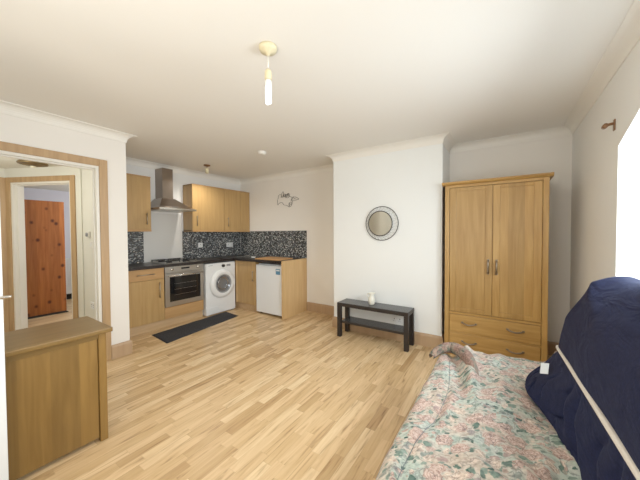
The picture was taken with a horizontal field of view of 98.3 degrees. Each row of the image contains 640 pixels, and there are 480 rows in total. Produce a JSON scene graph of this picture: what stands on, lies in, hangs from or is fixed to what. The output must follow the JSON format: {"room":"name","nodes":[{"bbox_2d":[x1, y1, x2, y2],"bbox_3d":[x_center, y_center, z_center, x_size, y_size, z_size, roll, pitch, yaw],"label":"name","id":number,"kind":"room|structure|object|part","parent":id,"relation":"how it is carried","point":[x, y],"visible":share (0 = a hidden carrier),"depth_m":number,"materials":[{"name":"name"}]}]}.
{"room":"studio apartment","nodes":[
{"label":"studio apartment","id":0,"kind":"room"},
{"bbox_2d":[0,168,4,177],"bbox_3d":[-4.867,0.176,2.869,0.120,2.220,2.200,1,2,34],"label":"wall","id":1,"kind":"structure","parent":0,"point":[2,170],"depth_m":3.69,"materials":[{"name":"white paint"}]},
{"bbox_2d":[0,177,8,331],"bbox_3d":[-4.512,0.223,3.405,0.156,2.098,0.881,1,2,34],"label":"door","id":2,"kind":"structure","parent":1,"relation":"in","point":[2,179],"depth_m":3.70,"materials":[{"name":"brown wood"}]},
{"bbox_2d":[0,157,68,191],"bbox_3d":[-4.465,-1.012,4.010,4.710,0.100,4.600,1,2,34],"label":"ceiling","id":3,"kind":"structure","parent":0,"point":[5,162],"depth_m":3.65,"materials":[{"name":"white paint"}]},
{"bbox_2d":[16,159,48,167],"bbox_3d":[-3.493,-0.916,3.369,0.276,0.072,0.276,1,2,34],"label":"ceiling lamp","id":4,"kind":"object","parent":3,"relation":"attached to","point":[32,164],"visible":0.9,"depth_m":3.31,"materials":[{"name":"brown metal"}]},
{"bbox_3d":[-3.493,-0.908,3.369,0.220,0.024,0.220,1,2,34],"label":"glass","id":5,"kind":"part","parent":4,"relation":"part of","materials":[{"name":"white glass"}]},
{"bbox_2d":[5,166,84,316],"bbox_3d":[-3.644,0.150,3.727,1.157,2.220,0.130,0,1,8],"label":"wall","id":6,"kind":"structure","parent":0,"point":[57,170],"depth_m":3.60,"materials":[{"name":"white paint"}]},
{"bbox_2d":[5,175,78,330],"bbox_3d":[-3.670,0.212,3.732,1.056,2.098,0.166,0,1,8],"label":"door frame","id":7,"kind":"structure","parent":6,"relation":"in","point":[14,186],"depth_m":3.72,"materials":[{"name":"brown wood"}]},
{"bbox_2d":[24,188,70,257],"bbox_3d":[-5.576,0.125,5.257,0.100,2.220,3.800,1,2,34],"label":"wall","id":8,"kind":"structure","parent":0,"point":[29,193],"depth_m":5.62,"materials":[{"name":"white paint"}]},
{"bbox_2d":[0,113,129,344],"bbox_3d":[-2.741,0.081,2.256,0.120,2.417,2.030,1,2,34],"label":"wall","id":9,"kind":"structure","parent":0,"point":[16,130],"depth_m":2.94,"materials":[{"name":"paint"}]},
{"bbox_2d":[0,141,111,360],"bbox_3d":[-2.530,0.231,2.576,0.156,2.102,0.914,1,2,34],"label":"door frame","id":10,"kind":"structure","parent":9,"relation":"in","point":[98,167],"depth_m":2.85,"materials":[{"name":"brown wood"}]},
{"bbox_2d":[0,100,136,142],"bbox_3d":[-2.612,-1.087,2.249,0.082,0.082,2.012,1,2,34],"label":"coving","id":11,"kind":"structure","parent":9,"relation":"attached to","point":[7,108],"depth_m":2.57,"materials":[{"name":"white paint"}]},
{"bbox_2d":[111,340,132,359],"bbox_3d":[-2.370,1.192,3.162,0.518,0.150,0.194,1,2,34],"label":"baseboard","id":12,"kind":"structure","parent":9,"relation":"attached to","point":[121,349],"depth_m":3.01,"materials":[{"name":"brown wood"}]},
{"bbox_2d":[81,169,94,318],"bbox_3d":[-2.677,0.055,3.382,1.018,2.417,0.080,1,2,34],"label":"wall partition","id":13,"kind":"structure","parent":0,"point":[86,174],"depth_m":3.51,"materials":[{"name":"white paint"}]},
{"bbox_2d":[85,231,90,237],"bbox_3d":[-2.892,-0.067,3.447,0.080,0.080,0.044,1,2,34],"label":"thermostat","id":14,"kind":"object","parent":13,"relation":"attached to","point":[88,233],"visible":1,"depth_m":3.43,"materials":[{"name":"white plastic"}]},
{"bbox_2d":[126,164,239,260],"bbox_3d":[-2.363,0.023,4.706,0.120,2.417,2.474,1,2,34],"label":"wall","id":15,"kind":"structure","parent":0,"point":[179,180],"depth_m":4.60,"materials":[{"name":"paint"}]},
{"bbox_2d":[127,232,143,263],"bbox_3d":[-2.821,0.109,3.899,0.010,0.477,0.620,1,2,34],"label":"tiles","id":16,"kind":"structure","parent":15,"relation":"attached to","point":[135,239],"depth_m":4.06,"materials":[{"name":"tile"}]},
{"bbox_2d":[126,173,151,231],"bbox_3d":[-2.699,-0.508,3.799,0.304,0.784,0.605,1,2,34],"label":"upper cabinet","id":17,"kind":"object","parent":15,"relation":"attached to","point":[138,186],"visible":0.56,"depth_m":3.85,"materials":[{"name":"brown wood"}]},
{"bbox_3d":[-2.710,-0.131,3.816,0.273,0.030,0.605,1,2,34],"label":"light rail","id":18,"kind":"part","parent":17,"relation":"part of","materials":[{"name":"brown wood"}]},
{"bbox_2d":[143,213,182,262],"bbox_3d":[-2.484,-0.043,4.406,0.007,0.755,0.604,1,2,34],"label":"panel","id":19,"kind":"object","parent":15,"relation":"attached to","point":[164,241],"visible":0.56,"depth_m":4.40,"materials":[{"name":"white"}]},
{"bbox_2d":[151,168,195,212],"bbox_3d":[-2.296,-0.767,4.235,0.493,0.650,0.558,1,2,34],"label":"hood","id":20,"kind":"object","parent":15,"relation":"attached to","point":[164,201],"visible":0.99,"depth_m":4.21,"materials":[{"name":"silver metal"}]},
{"bbox_3d":[-2.295,-0.445,4.244,0.420,0.006,0.480,1,2,34],"label":"filter panel","id":21,"kind":"part","parent":20,"relation":"part of","materials":[{"name":"silver metal"}]},
{"bbox_2d":[126,157,239,184],"bbox_3d":[-2.285,-1.143,4.623,0.082,0.082,2.474,1,2,34],"label":"coving","id":22,"kind":"structure","parent":15,"relation":"attached to","point":[130,161],"depth_m":4.61,"materials":[{"name":"white paint"}]},
{"bbox_2d":[183,184,224,231],"bbox_3d":[-2.010,-0.535,4.840,0.304,0.784,0.620,1,2,34],"label":"upper cabinet","id":23,"kind":"object","parent":15,"relation":"attached to","point":[208,201],"visible":0.99,"depth_m":4.68,"materials":[{"name":"brown wood"}]},
{"bbox_3d":[-2.021,-0.159,4.857,0.273,0.030,0.620,1,2,34],"label":"light rail","id":24,"kind":"part","parent":23,"relation":"part of","materials":[{"name":"brown wood"}]},
{"bbox_2d":[182,231,240,258],"bbox_3d":[-1.973,0.075,5.178,0.010,0.477,1.239,1,2,34],"label":"tiles","id":25,"kind":"structure","parent":15,"relation":"attached to","point":[214,243],"depth_m":5.10,"materials":[{"name":"tile"}]},
{"bbox_2d":[226,242,232,246],"bbox_3d":[-1.778,0.091,5.451,0.014,0.086,0.146,1,2,34],"label":"wall socket","id":26,"kind":"object","parent":25,"relation":"attached to","point":[230,244],"visible":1,"depth_m":5.45,"materials":[{"name":"white plastic"}]},
{"bbox_2d":[224,189,249,231],"bbox_3d":[-1.671,-0.549,5.351,0.304,0.784,0.602,1,2,34],"label":"upper cabinet","id":27,"kind":"object","parent":15,"relation":"attached to","point":[236,203],"visible":0.87,"depth_m":5.26,"materials":[{"name":"brown wood"}]},
{"bbox_3d":[-1.644,-0.552,5.195,0.019,0.734,0.368,1,2,34],"label":"door","id":28,"kind":"part","parent":27,"relation":"part of","materials":[{"name":"brown wood"}]},
{"bbox_3d":[-1.682,-0.172,5.368,0.273,0.030,0.602,1,2,34],"label":"light rail","id":29,"kind":"part","parent":27,"relation":"part of","materials":[{"name":"brown wood"}]},
{"bbox_3d":[-1.478,-0.559,5.446,0.019,0.734,0.226,1,2,34],"label":"door","id":30,"kind":"part","parent":27,"relation":"part of","materials":[{"name":"brown wood"}]},
{"bbox_2d":[16,299,550,479],"bbox_3d":[-2.312,1.317,3.186,9.250,0.100,5.500,1,2,34],"label":"floor","id":31,"kind":"structure","parent":0,"point":[250,395],"depth_m":2.17,"materials":[{"name":"laminate"}]},
{"bbox_2d":[24,199,68,318],"bbox_3d":[-4.605,0.304,4.444,0.140,1.890,0.810,1,2,34],"label":"pine door","id":32,"kind":"structure","parent":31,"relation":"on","point":[44,220],"depth_m":4.55,"materials":[{"name":"brown wood"}]},
{"bbox_2d":[4,316,112,479],"bbox_3d":[-1.781,0.936,1.573,0.470,0.730,0.875,1,2,34],"label":"chest","id":33,"kind":"object","parent":31,"relation":"on","point":[56,372],"visible":0.97,"depth_m":1.61,"materials":[{"name":"brown wood"}]},
{"bbox_3d":[-1.618,0.620,1.463,0.018,0.035,0.725,1,2,34],"label":"rail","id":34,"kind":"part","parent":33,"relation":"part of","materials":[{"name":"brown wood"}]},
{"bbox_3d":[-1.411,0.944,1.794,0.042,0.700,0.042,1,2,34],"label":"leg","id":35,"kind":"part","parent":33,"relation":"part of","materials":[{"name":"brown wood"}]},
{"bbox_2d":[65,258,71,299],"bbox_3d":[-5.034,0.793,5.887,0.060,0.850,0.780,1,2,34],"label":"radiator","id":36,"kind":"object","parent":31,"relation":"on","point":[67,260],"visible":0.12,"depth_m":5.66,"materials":[{"name":"white metal"}]},
{"bbox_2d":[128,268,164,328],"bbox_3d":[-2.566,0.763,3.776,0.546,0.742,0.628,1,2,34],"label":"base cabinet","id":37,"kind":"object","parent":31,"relation":"on","point":[146,287],"visible":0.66,"depth_m":3.71,"materials":[{"name":"brown wood"}]},
{"bbox_3d":[-2.368,0.469,3.654,0.019,0.150,0.596,1,2,34],"label":"drawer","id":38,"kind":"part","parent":37,"relation":"part of","materials":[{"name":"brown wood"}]},
{"bbox_2d":[128,255,302,270],"bbox_3d":[-1.617,0.354,4.221,1.655,0.039,2.464,1,2,34],"label":"countertop","id":39,"kind":"structure","parent":37,"relation":"on","point":[136,266],"depth_m":4.37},
{"bbox_2d":[148,258,201,263],"bbox_3d":[-2.238,0.316,4.287,0.480,0.040,0.580,1,2,34],"label":"gas hob","id":40,"kind":"object","parent":39,"relation":"in","point":[175,260],"visible":1,"depth_m":4.24,"materials":[{"name":"silver metal"}]},
{"bbox_3d":[-2.238,0.332,4.287,0.480,0.007,0.580,1,2,34],"label":"hob plate","id":41,"kind":"part","parent":40,"relation":"part of","materials":[{"name":"silver metal"}]},
{"bbox_2d":[236,255,265,257],"bbox_3d":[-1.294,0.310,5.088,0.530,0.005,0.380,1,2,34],"label":"sink","id":42,"kind":"object","parent":39,"relation":"in","point":[247,256],"visible":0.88,"depth_m":5.15,"materials":[{"name":"silver metal"}]},
{"bbox_2d":[255,257,292,260],"bbox_3d":[-0.767,0.310,4.616,0.510,0.020,0.365,1,2,34],"label":"chopping board","id":43,"kind":"object","parent":39,"relation":"on","point":[262,258],"visible":0.99,"depth_m":4.52,"materials":[{"name":"brown wood"}]},
{"bbox_2d":[130,310,202,336],"bbox_3d":[-2.242,1.189,3.946,0.015,0.120,1.250,1,2,34],"label":"plinth","id":44,"kind":"object","parent":31,"relation":"on","point":[145,328],"visible":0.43,"depth_m":3.96,"materials":[{"name":"brown wood"}]},
{"bbox_2d":[165,300,203,318],"bbox_3d":[-2.237,1.036,4.307,0.512,0.168,0.605,1,2,34],"label":"housing","id":45,"kind":"object","parent":31,"relation":"on","point":[178,310],"visible":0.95,"depth_m":4.14,"materials":[{"name":"brown wood"}]},
{"bbox_2d":[164,264,203,307],"bbox_3d":[-2.206,0.662,4.277,0.551,0.574,0.599,1,2,34],"label":"oven","id":46,"kind":"object","parent":45,"relation":"on","point":[184,284],"visible":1,"depth_m":4.12,"materials":[{"name":"silver metal"}]},
{"bbox_3d":[-2.023,0.424,4.150,0.016,0.094,0.599,1,2,34],"label":"control panel","id":47,"kind":"part","parent":46,"relation":"part of","materials":[{"name":"silver metal"}]},
{"bbox_3d":[-2.009,0.705,4.151,0.004,0.355,0.480,1,2,34],"label":"door glass","id":48,"kind":"part","parent":46,"relation":"part of","materials":[{"name":"black glass"}]},
{"bbox_3d":[-1.996,0.508,4.134,0.045,0.018,0.545,1,2,34],"label":"handle","id":49,"kind":"part","parent":46,"relation":"part of","materials":[{"name":"silver metal"}]},
{"bbox_2d":[152,312,237,342],"bbox_3d":[-1.740,1.236,4.052,0.456,0.014,1.318,0,2,29],"label":"kitchen mat","id":50,"kind":"object","parent":31,"relation":"on","point":[170,335],"visible":1,"depth_m":3.91,"materials":[{"name":"grey"}]},
{"bbox_2d":[203,261,234,316],"bbox_3d":[-1.856,0.802,4.794,0.566,0.850,0.578,1,2,34],"label":"washing machine","id":51,"kind":"object","parent":31,"relation":"on","point":[219,277],"visible":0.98,"depth_m":4.61,"materials":[{"name":"white"}]},
{"bbox_3d":[-1.760,0.438,4.498,0.004,0.078,0.175,1,2,34],"label":"detergent drawer","id":52,"kind":"part","parent":51,"relation":"part of","materials":[{"name":"white plastic"}]},
{"bbox_3d":[-1.661,0.435,4.656,0.006,0.098,0.566,1,2,34],"label":"control panel","id":53,"kind":"part","parent":51,"relation":"part of","materials":[{"name":"white plastic"}]},
{"bbox_3d":[-1.659,1.149,4.673,0.004,0.100,0.558,1,2,34],"label":"kick panel","id":54,"kind":"part","parent":51,"relation":"part of","materials":[{"name":"white"}]},
{"bbox_3d":[-1.633,0.729,4.663,0.050,0.484,0.484,1,2,34],"label":"door","id":55,"kind":"part","parent":51,"relation":"part of","materials":[{"name":"white plastic"}]},
{"bbox_3d":[-1.638,0.729,4.666,0.033,0.276,0.276,1,2,34],"label":"door glass","id":56,"kind":"part","parent":51,"relation":"part of","materials":[{"name":"grey"}]},
{"bbox_2d":[235,260,262,312],"bbox_3d":[-1.197,0.787,5.048,0.683,0.862,0.622,1,2,34],"label":"base cabinet","id":57,"kind":"object","parent":31,"relation":"on","point":[245,271],"depth_m":4.78,"materials":[{"name":"brown wood"}]},
{"bbox_3d":[-1.470,0.729,4.908,0.038,0.737,0.022,1,2,34],"label":"corner post","id":58,"kind":"part","parent":57,"relation":"part of","materials":[{"name":"brown wood"}]},
{"bbox_3d":[-1.263,0.729,4.770,0.454,0.732,0.021,1,2,34],"label":"door","id":59,"kind":"part","parent":57,"relation":"part of","materials":[{"name":"brown wood"}]},
{"bbox_2d":[256,263,281,316],"bbox_3d":[-0.679,0.806,4.711,0.560,0.835,0.571,1,2,34],"label":"fridge","id":60,"kind":"object","parent":31,"relation":"on","point":[268,275],"visible":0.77,"depth_m":4.47,"materials":[{"name":"white"}]},
{"bbox_2d":[281,258,306,319],"bbox_3d":[-0.410,0.773,4.530,0.020,0.906,0.636,1,2,34],"label":"end panel","id":61,"kind":"object","parent":31,"relation":"on","point":[293,272],"visible":1,"depth_m":4.49,"materials":[{"name":"brown wood"}]},
{"bbox_2d":[337,298,413,351],"bbox_3d":[0.672,1.025,3.439,0.910,0.442,0.260,1,2,34],"label":"table","id":62,"kind":"object","parent":31,"relation":"on","point":[407,330],"visible":1,"depth_m":3.36,"materials":[{"name":"black laminate"}]},
{"bbox_3d":[0.255,1.046,3.590,0.050,0.396,0.050,1,2,34],"label":"leg","id":63,"kind":"part","parent":62,"relation":"part of","materials":[{"name":"black laminate"}]},
{"bbox_3d":[0.371,1.042,3.765,0.050,0.396,0.050,1,2,34],"label":"leg","id":64,"kind":"part","parent":62,"relation":"part of","materials":[{"name":"black laminate"}]},
{"bbox_2d":[367,292,374,304],"bbox_3d":[0.643,0.729,3.460,0.086,0.150,0.093,-1,1,-17],"label":"jug","id":65,"kind":"object","parent":62,"relation":"on","point":[371,300],"visible":1,"depth_m":3.43,"materials":[{"name":"beige ceramic"}]},
{"bbox_2d":[341,321,403,334],"bbox_3d":[0.674,1.054,3.444,0.810,0.027,0.230,1,2,34],"label":"shelf","id":66,"kind":"object","parent":62,"relation":"attached to","point":[388,327],"depth_m":3.37,"materials":[{"name":"black laminate"}]},
{"bbox_3d":[0.972,1.054,3.115,0.050,0.396,0.050,1,2,34],"label":"leg","id":67,"kind":"part","parent":62,"relation":"part of","materials":[{"name":"black laminate"}]},
{"bbox_3d":[1.088,1.049,3.290,0.050,0.396,0.050,1,2,34],"label":"leg","id":68,"kind":"part","parent":62,"relation":"part of","materials":[{"name":"black laminate"}]},
{"bbox_2d":[442,172,553,361],"bbox_3d":[1.880,0.313,3.011,0.941,1.872,0.578,1,2,34],"label":"wardrobe","id":69,"kind":"object","parent":31,"relation":"on","point":[497,229],"visible":0.96,"depth_m":2.77,"materials":[{"name":"brown wood"}]},
{"bbox_3d":[1.583,0.107,2.917,0.392,1.331,0.022,1,2,34],"label":"door","id":70,"kind":"part","parent":69,"relation":"part of","materials":[{"name":"brown wood"}]},
{"bbox_3d":[1.584,0.102,2.918,0.276,1.261,0.011,1,2,34],"label":"door panel","id":71,"kind":"part","parent":69,"relation":"part of","materials":[{"name":"brown wood"}]},
{"bbox_3d":[1.703,0.275,2.807,0.020,0.156,0.044,1,2,34],"label":"handle","id":72,"kind":"part","parent":69,"relation":"part of","materials":[{"name":"grey metal"}]},
{"bbox_3d":[1.752,0.790,2.826,0.795,0.024,0.026,1,2,34],"label":"rail","id":73,"kind":"part","parent":69,"relation":"part of","materials":[{"name":"brown wood"}]},
{"bbox_3d":[1.752,1.101,2.831,0.787,0.186,0.023,1,2,34],"label":"drawer","id":74,"kind":"part","parent":69,"relation":"part of","materials":[{"name":"brown wood"}]},
{"bbox_3d":[1.751,0.899,2.826,0.787,0.186,0.023,1,2,34],"label":"drawer","id":75,"kind":"part","parent":69,"relation":"part of","materials":[{"name":"brown wood"}]},
{"bbox_3d":[1.746,-0.573,2.795,0.795,0.025,0.028,1,2,34],"label":"rail","id":76,"kind":"part","parent":69,"relation":"part of","materials":[{"name":"brown wood"}]},
{"bbox_3d":[1.763,0.276,2.767,0.020,0.156,0.044,1,2,34],"label":"handle","id":77,"kind":"part","parent":69,"relation":"part of","materials":[{"name":"grey metal"}]},
{"bbox_3d":[1.875,-0.606,2.990,0.941,0.032,0.578,1,2,34],"label":"cornice","id":78,"kind":"part","parent":69,"relation":"part of","materials":[{"name":"brown wood"}]},
{"bbox_3d":[1.901,1.094,2.698,0.150,0.030,0.040,1,2,34],"label":"handle","id":79,"kind":"part","parent":69,"relation":"part of","materials":[{"name":"grey metal"}]},
{"bbox_3d":[1.900,0.892,2.693,0.150,0.030,0.040,1,2,34],"label":"handle","id":80,"kind":"part","parent":69,"relation":"part of","materials":[{"name":"grey metal"}]},
{"bbox_3d":[1.913,0.106,2.700,0.274,1.261,0.011,1,2,34],"label":"door panel","id":81,"kind":"part","parent":69,"relation":"part of","materials":[{"name":"brown wood"}]},
{"bbox_3d":[1.913,0.111,2.699,0.390,1.331,0.022,1,2,34],"label":"door","id":82,"kind":"part","parent":69,"relation":"part of","materials":[{"name":"brown wood"}]},
{"bbox_3d":[0.543,1.111,0.647,0.890,0.400,2.650,1,2,34],"label":"bed","id":83,"kind":"object","parent":31,"relation":"on","visible":0},
{"bbox_2d":[376,342,581,479],"bbox_3d":[0.583,1.035,0.785,1.029,0.545,2.873,1,2,34],"label":"duvet","id":84,"kind":"object","parent":83,"relation":"on","point":[474,417],"visible":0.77,"depth_m":1.21,"materials":[{"name":"multicoloured fabric"}]},
{"bbox_2d":[525,276,639,479],"bbox_3d":[0.917,0.484,0.779,0.471,0.657,2.130,1,2,34],"label":"mattress","id":85,"kind":"object","parent":84,"relation":"on","point":[588,390],"visible":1,"depth_m":1.01,"materials":[{"name":"blue fabric"}]},
{"bbox_2d":[0,0,633,179],"bbox_3d":[-0.620,-1.191,2.377,5.578,0.100,4.670,1,2,34],"label":"ceiling","id":86,"kind":"structure","parent":0,"point":[185,78],"depth_m":1.84,"materials":[{"name":"white paint"}]},
{"bbox_2d":[204,164,209,173],"bbox_3d":[-1.780,-1.116,4.363,0.100,0.130,0.100,1,2,34],"label":"spotlight","id":87,"kind":"object","parent":86,"relation":"attached to","point":[206,165],"visible":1,"depth_m":4.34,"materials":[{"name":"gold metal"}]},
{"bbox_2d":[257,151,266,155],"bbox_3d":[-0.771,-1.151,3.683,0.124,0.038,0.124,1,2,34],"label":"smoke detector","id":88,"kind":"object","parent":86,"relation":"attached to","point":[262,153],"visible":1,"depth_m":3.65,"materials":[{"name":"white plastic"}]},
{"bbox_2d":[259,41,276,104],"bbox_3d":[-0.302,-0.959,1.617,0.104,0.332,0.104,1,2,34],"label":"pendant light","id":89,"kind":"object","parent":86,"relation":"hanging from","point":[267,48],"visible":1,"depth_m":1.60,"materials":[{"name":"beige plastic"}]},
{"bbox_3d":[-0.302,-0.915,1.618,0.038,0.040,0.038,1,2,34],"label":"bulb","id":90,"kind":"part","parent":89,"relation":"part of","materials":[{"name":"white glass"}]},
{"bbox_2d":[333,143,449,335],"bbox_3d":[0.921,0.029,3.728,1.424,2.417,0.478,1,2,34],"label":"wall","id":91,"kind":"structure","parent":0,"point":[407,269],"depth_m":3.42,"materials":[{"name":"paint"}]},
{"bbox_2d":[366,206,398,240],"bbox_3d":[0.783,-0.210,3.511,0.435,0.435,0.026,1,2,34],"label":"round mirror","id":92,"kind":"object","parent":91,"relation":"attached to","point":[380,223],"visible":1,"depth_m":3.51,"materials":[{"name":"silver glass"}]},
{"bbox_3d":[0.764,-0.210,3.518,0.310,0.310,0.006,1,2,34],"label":"glass","id":93,"kind":"part","parent":92,"relation":"part of","materials":[{"name":"beige mirror"}]},
{"bbox_2d":[326,132,448,161],"bbox_3d":[0.760,-1.132,3.468,1.588,0.082,0.082,1,2,34],"label":"coving","id":94,"kind":"structure","parent":91,"relation":"attached to","point":[434,139],"depth_m":3.40,"materials":[{"name":"white paint"}]},
{"bbox_2d":[391,315,402,323],"bbox_3d":[0.957,0.990,3.434,0.146,0.086,0.014,1,2,34],"label":"wall socket","id":95,"kind":"object","parent":91,"relation":"attached to","point":[395,319],"visible":1,"depth_m":3.43,"materials":[{"name":"white plastic"}]},
{"bbox_2d":[443,132,455,152],"bbox_3d":[1.520,-1.131,3.251,0.082,0.082,0.560,1,2,34],"label":"coving","id":96,"kind":"structure","parent":91,"relation":"attached to","point":[448,142],"depth_m":3.23,"materials":[{"name":"white paint"}]},
{"bbox_2d":[240,135,571,342],"bbox_3d":[0.622,0.018,4.284,5.564,2.417,0.120,1,2,34],"label":"wall","id":97,"kind":"structure","parent":0,"point":[313,212],"depth_m":3.41,"materials":[{"name":"paint"}]},
{"bbox_2d":[241,231,306,257],"bbox_3d":[-0.927,0.069,5.234,1.672,0.477,0.010,1,2,34],"label":"tiles","id":98,"kind":"structure","parent":97,"relation":"attached to","point":[293,244],"depth_m":5.16,"materials":[{"name":"tile"}]},
{"bbox_2d":[240,164,333,184],"bbox_3d":[-0.614,-1.159,4.951,2.506,0.082,0.082,1,2,34],"label":"coving","id":99,"kind":"structure","parent":97,"relation":"attached to","point":[327,168],"depth_m":4.91,"materials":[{"name":"white paint"}]},
{"bbox_2d":[277,192,298,206],"bbox_3d":[-0.577,-0.734,4.978,0.502,0.287,0.015,1,2,34],"label":"wall art","id":100,"kind":"object","parent":97,"relation":"attached to","point":[282,192],"visible":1,"depth_m":4.97,"materials":[{"name":"grey metal"}]},
{"bbox_2d":[307,302,558,355],"bbox_3d":[-0.013,1.207,2.022,3.406,0.150,4.404,1,2,34],"label":"baseboard","id":101,"kind":"structure","parent":97,"relation":"attached to","point":[423,339],"depth_m":3.48,"materials":[{"name":"brown wood"}]},
{"bbox_2d":[450,126,571,152],"bbox_3d":[2.103,-1.131,3.152,1.164,0.082,0.082,1,2,34],"label":"coving","id":102,"kind":"structure","parent":97,"relation":"attached to","point":[562,131],"depth_m":3.12,"materials":[{"name":"white paint"}]},
{"bbox_2d":[570,40,639,309],"bbox_3d":[1.499,0.091,0.932,0.300,2.417,4.504,1,2,34],"label":"wall","id":103,"kind":"structure","parent":0,"point":[605,189],"depth_m":1.86,"materials":[{"name":"paint"}]},
{"bbox_2d":[563,0,639,134],"bbox_3d":[1.361,-1.079,1.052,0.082,0.082,4.404,1,2,34],"label":"coving","id":104,"kind":"structure","parent":103,"relation":"attached to","point":[627,36],"depth_m":1.74,"materials":[{"name":"white paint"}]},
{"bbox_2d":[601,119,615,130],"bbox_3d":[1.855,-0.732,1.782,0.059,0.070,0.040,1,2,34],"label":"curtain bracket","id":105,"kind":"object","parent":103,"relation":"attached to","point":[604,126],"visible":1,"depth_m":1.77,"materials":[{"name":"brown metal"}]},
{"bbox_2d":[601,123,608,129],"bbox_3d":[1.842,-0.735,1.790,0.028,0.027,0.040,1,2,34],"label":"finial","id":106,"kind":"object","parent":105,"relation":"on","point":[604,126],"depth_m":1.78,"materials":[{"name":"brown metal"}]},
{"bbox_3d":[1.873,-0.732,1.763,0.007,0.070,0.030,1,2,34],"label":"wall plate","id":107,"kind":"part","parent":105,"relation":"part of","materials":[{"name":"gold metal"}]},
{"bbox_3d":[-1.582,0.126,0.061,4.476,2.417,0.550,1,2,34],"label":"wall","id":108,"kind":"structure","parent":0,"visible":0},
{"bbox_2d":[0,217,11,479],"bbox_3d":[-1.773,0.314,1.033,0.108,1.982,0.830,1,2,34],"label":"door","id":109,"kind":"structure","parent":108,"relation":"in","point":[4,473],"depth_m":1.37,"materials":[{"name":"white"}]},
{"bbox_3d":[-1.560,0.278,1.320,0.070,0.048,0.114,1,2,34],"label":"handle","id":110,"kind":"part","parent":109,"relation":"part of","materials":[{"name":"silver metal"}]}
]}

